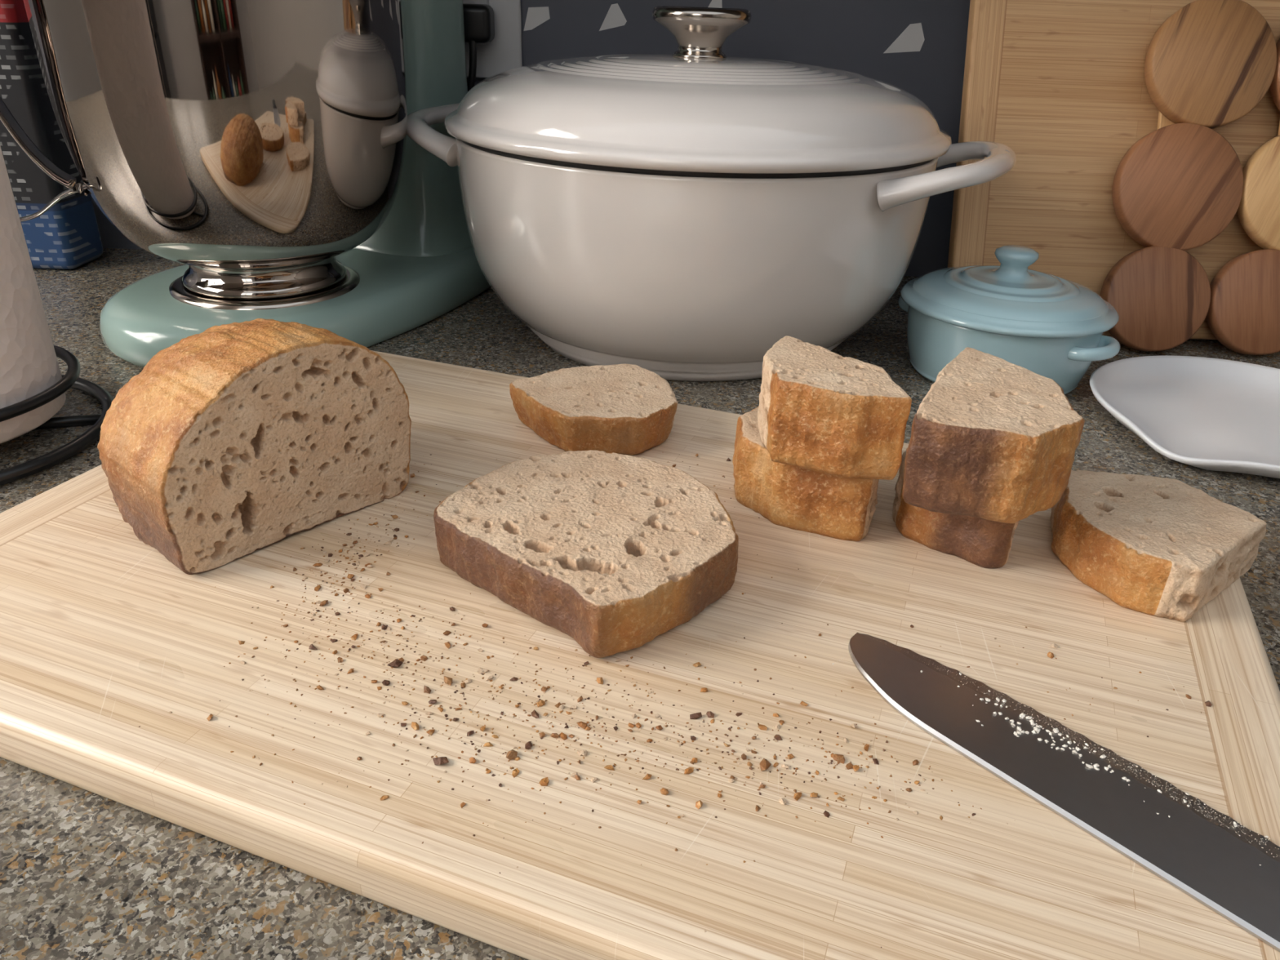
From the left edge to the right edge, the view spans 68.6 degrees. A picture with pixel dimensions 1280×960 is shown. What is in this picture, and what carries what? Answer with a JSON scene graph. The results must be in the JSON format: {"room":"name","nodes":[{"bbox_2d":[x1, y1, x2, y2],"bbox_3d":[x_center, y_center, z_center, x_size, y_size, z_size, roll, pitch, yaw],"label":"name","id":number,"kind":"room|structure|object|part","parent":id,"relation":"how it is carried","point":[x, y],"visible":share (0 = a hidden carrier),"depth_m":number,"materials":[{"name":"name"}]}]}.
{"room":"kitchen","nodes":[
{"label":"kitchen","id":0,"kind":"room"},
{"bbox_2d":[91,0,970,276],"bbox_3d":[0.019,-0.532,0.752,2.800,2.400,0.100,2,27,0],"label":"wall","id":1,"kind":"structure","parent":0,"point":[854,36],"depth_m":0.78,"materials":[{"name":"paint"}]},
{"bbox_2d":[462,0,522,91],"bbox_3d":[-0.117,-0.356,0.769,0.046,0.067,0.035,2,27,0],"label":"electrical outlet","id":2,"kind":"object","parent":1,"relation":"attached to","point":[492,28],"visible":0.46,"depth_m":0.75,"materials":[{"name":"white plastic"}]},
{"bbox_3d":[-0.152,-0.282,0.796,0.036,0.175,0.012,11,29,17],"label":"cord","id":3,"kind":"part","parent":2,"relation":"part of","materials":[{"name":"black plastic"}]},
{"bbox_2d":[462,0,489,44],"bbox_3d":[-0.141,-0.391,0.762,0.036,0.068,0.006,2,27,0],"label":"plug","id":4,"kind":"object","parent":2,"relation":"attached to","point":[486,2],"depth_m":0.76,"materials":[{"name":"black plastic"}]},
{"bbox_2d":[524,0,924,53],"bbox_3d":[0.079,-0.739,0.588,1.965,0.851,0.001,2,27,0],"label":"chips","id":5,"kind":"object","parent":1,"relation":"attached to","point":[912,39],"visible":0.83,"depth_m":0.78,"materials":[{"name":"grey"}]},
{"bbox_2d":[0,248,1279,959],"bbox_3d":[-0.003,0.095,0.340,2.800,0.040,1.200,2,27,0],"label":"countertop","id":6,"kind":"structure","parent":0,"point":[85,874],"depth_m":0.28,"materials":[{"name":"stone"}]},
{"bbox_3d":[-0.052,1.488,-0.359,5.000,0.050,4.000,2,27,0],"label":"floor","id":7,"kind":"structure","parent":0,"visible":0},
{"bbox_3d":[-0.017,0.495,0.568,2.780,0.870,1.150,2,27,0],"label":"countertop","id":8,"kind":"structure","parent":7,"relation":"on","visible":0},
{"bbox_2d":[0,0,102,269],"bbox_3d":[-0.549,-0.314,0.748,0.160,0.280,0.055,2,27,0],"label":"snack packet","id":9,"kind":"object","parent":8,"relation":"on","point":[67,236],"visible":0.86,"depth_m":0.75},
{"bbox_2d":[0,146,113,485],"bbox_3d":[-0.366,-0.150,0.432,0.167,0.286,0.167,2,27,0],"label":"paper towel holder","id":10,"kind":"object","parent":8,"relation":"on","point":[33,388],"visible":0.92,"depth_m":0.47,"materials":[{"name":"white paper"}]},
{"bbox_2d":[0,0,490,367],"bbox_3d":[-0.237,-0.312,0.627,0.226,0.407,0.349,14,30,22],"label":"stand mixer","id":11,"kind":"object","parent":8,"relation":"on","point":[264,148],"visible":0.95,"depth_m":0.56,"materials":[{"name":"green metal"}]},
{"bbox_2d":[0,0,407,300],"bbox_3d":[-0.275,-0.240,0.613,0.250,0.220,0.220,2,27,0],"label":"bowl","id":12,"kind":"object","parent":11,"relation":"on","point":[259,148],"depth_m":0.54,"materials":[{"name":"metal"}]},
{"bbox_2d":[0,350,1279,959],"bbox_3d":[-0.016,0.037,0.386,0.490,0.020,0.328,11,29,18],"label":"cutting board","id":13,"kind":"object","parent":8,"relation":"on","point":[103,637],"visible":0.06,"depth_m":0.29,"materials":[{"name":"brown wood"}]},
{"bbox_2d":[97,318,411,574],"bbox_3d":[-0.175,-0.031,0.400,0.108,0.080,0.109,23,34,35],"label":"bread loaf","id":14,"kind":"object","parent":13,"relation":"on","point":[233,441],"visible":1,"depth_m":0.36,"materials":[{"name":"beige food"}]},
{"bbox_2d":[433,449,738,657],"bbox_3d":[-0.016,0.021,0.369,0.112,0.023,0.100,23,34,35],"label":"bread slice","id":15,"kind":"object","parent":13,"relation":"on","point":[613,553],"visible":1,"depth_m":0.34,"materials":[{"name":"beige food"}]},
{"bbox_2d":[509,364,677,455],"bbox_3d":[-0.018,-0.036,0.481,0.076,0.023,0.078,-15,32,-29],"label":"bread chunk","id":16,"kind":"object","parent":13,"relation":"on","point":[624,409],"visible":0.99,"depth_m":0.46,"materials":[{"name":"beige food"}]},
{"bbox_2d":[138,442,1212,947],"bbox_3d":[0.022,0.046,0.348,0.343,0.003,0.267,11,29,17],"label":"crumbs","id":17,"kind":"object","parent":13,"relation":"on","point":[512,754],"visible":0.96,"depth_m":0.29,"materials":[{"name":"brown food"}]},
{"bbox_2d":[732,405,879,541],"bbox_3d":[0.077,-0.007,0.421,0.074,0.032,0.068,19,32,30],"label":"bread chunk","id":18,"kind":"object","parent":13,"relation":"on","point":[793,497],"visible":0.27,"depth_m":0.39,"materials":[{"name":"brown food"}]},
{"bbox_2d":[757,335,911,479],"bbox_3d":[0.077,-0.033,0.394,0.053,0.036,0.072,2,27,0],"label":"bread chunk","id":19,"kind":"object","parent":18,"relation":"on","point":[821,410],"visible":1,"depth_m":0.37,"materials":[{"name":"brown food"}]},
{"bbox_2d":[892,448,1018,568],"bbox_3d":[0.137,0.005,0.402,0.053,0.033,0.062,16,30,25],"label":"bread chunk","id":20,"kind":"object","parent":13,"relation":"on","point":[980,542],"visible":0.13,"depth_m":0.38,"materials":[{"name":"brown food"}]},
{"bbox_2d":[902,346,1084,523],"bbox_3d":[0.143,-0.019,0.373,0.058,0.036,0.097,14,29,21],"label":"bread chunk","id":21,"kind":"object","parent":20,"relation":"on","point":[995,438],"visible":1,"depth_m":0.34,"materials":[{"name":"brown food"}]},
{"bbox_2d":[832,632,1279,951],"bbox_3d":[0.181,0.116,0.222,0.037,0.016,0.329,-20,35,-36],"label":"bread knife","id":22,"kind":"object","parent":13,"relation":"on","point":[1231,868],"visible":1,"depth_m":0.27,"materials":[{"name":"metal"}]},
{"bbox_2d":[1049,469,1266,622],"bbox_3d":[0.209,0.024,0.377,0.078,0.025,0.081,2,27,0],"label":"bread chunk","id":23,"kind":"object","parent":13,"relation":"on","point":[1166,548],"visible":0.98,"depth_m":0.36,"materials":[{"name":"beige food"}]},
{"bbox_2d":[406,5,1016,381],"bbox_3d":[0.036,-0.210,0.656,0.409,0.215,0.334,2,27,0],"label":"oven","id":24,"kind":"object","parent":8,"relation":"on","point":[695,209],"visible":0.99,"depth_m":0.54,"materials":[{"name":"beige ceramic"}]},
{"bbox_3d":[-0.124,-0.262,0.699,0.069,0.029,0.177,11,29,18],"label":"handle","id":25,"kind":"part","parent":24,"relation":"part of","materials":[{"name":"beige ceramic"}]},
{"bbox_3d":[0.038,-0.258,0.631,0.336,0.048,0.336,2,27,0],"label":"lid","id":26,"kind":"part","parent":24,"relation":"part of","materials":[{"name":"beige ceramic"}]},
{"bbox_3d":[0.040,-0.292,0.614,0.064,0.030,0.064,2,27,0],"label":"knob","id":27,"kind":"part","parent":24,"relation":"part of","materials":[{"name":"metal"}]},
{"bbox_3d":[0.197,-0.193,0.589,0.069,0.029,0.177,12,29,19],"label":"handle","id":28,"kind":"part","parent":24,"relation":"part of","materials":[{"name":"beige ceramic"}]},
{"bbox_2d":[897,244,1119,395],"bbox_3d":[0.241,-0.111,0.621,0.136,0.085,0.136,2,27,0],"label":"casserole","id":29,"kind":"object","parent":8,"relation":"on","point":[1046,325],"visible":0.96,"depth_m":0.58,"materials":[{"name":"blue ceramic"}]},
{"bbox_3d":[0.198,-0.128,0.668,0.044,0.010,0.021,-20,35,-37],"label":"handle","id":30,"kind":"part","parent":29,"relation":"part of","materials":[{"name":"blue ceramic"}]},
{"bbox_3d":[0.242,-0.132,0.611,0.136,0.040,0.136,2,27,0],"label":"lid","id":31,"kind":"part","parent":29,"relation":"part of","materials":[{"name":"blue ceramic"}]},
{"bbox_3d":[0.284,-0.081,0.581,0.044,0.010,0.021,-20,35,-37],"label":"handle","id":32,"kind":"part","parent":29,"relation":"part of","materials":[{"name":"blue ceramic"}]},
{"bbox_2d":[947,0,1279,339],"bbox_3d":[0.549,-0.335,0.675,0.620,0.450,0.158,2,27,0],"label":"serving board","id":33,"kind":"object","parent":8,"relation":"on","point":[1061,84],"visible":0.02,"depth_m":0.68,"materials":[{"name":"beige wood"}]},
{"bbox_2d":[1089,355,1279,478],"bbox_3d":[0.363,-0.037,0.560,0.180,0.016,0.180,2,27,0],"label":"spoon rest","id":34,"kind":"object","parent":8,"relation":"on","point":[1205,413],"visible":1,"depth_m":0.58,"materials":[{"name":"white ceramic"}]},
{"bbox_2d":[1100,0,1279,355],"bbox_3d":[0.478,-0.211,0.669,0.279,0.233,0.094,2,27,0],"label":"trivet","id":35,"kind":"object","parent":8,"relation":"on","point":[1210,63],"visible":0.98,"depth_m":0.67,"materials":[{"name":"brown wood"}]},
{"bbox_3d":[0.376,-0.217,0.677,0.012,0.200,0.004,2,7,0],"label":"rail","id":36,"kind":"part","parent":35,"relation":"part of","materials":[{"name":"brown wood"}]}
]}

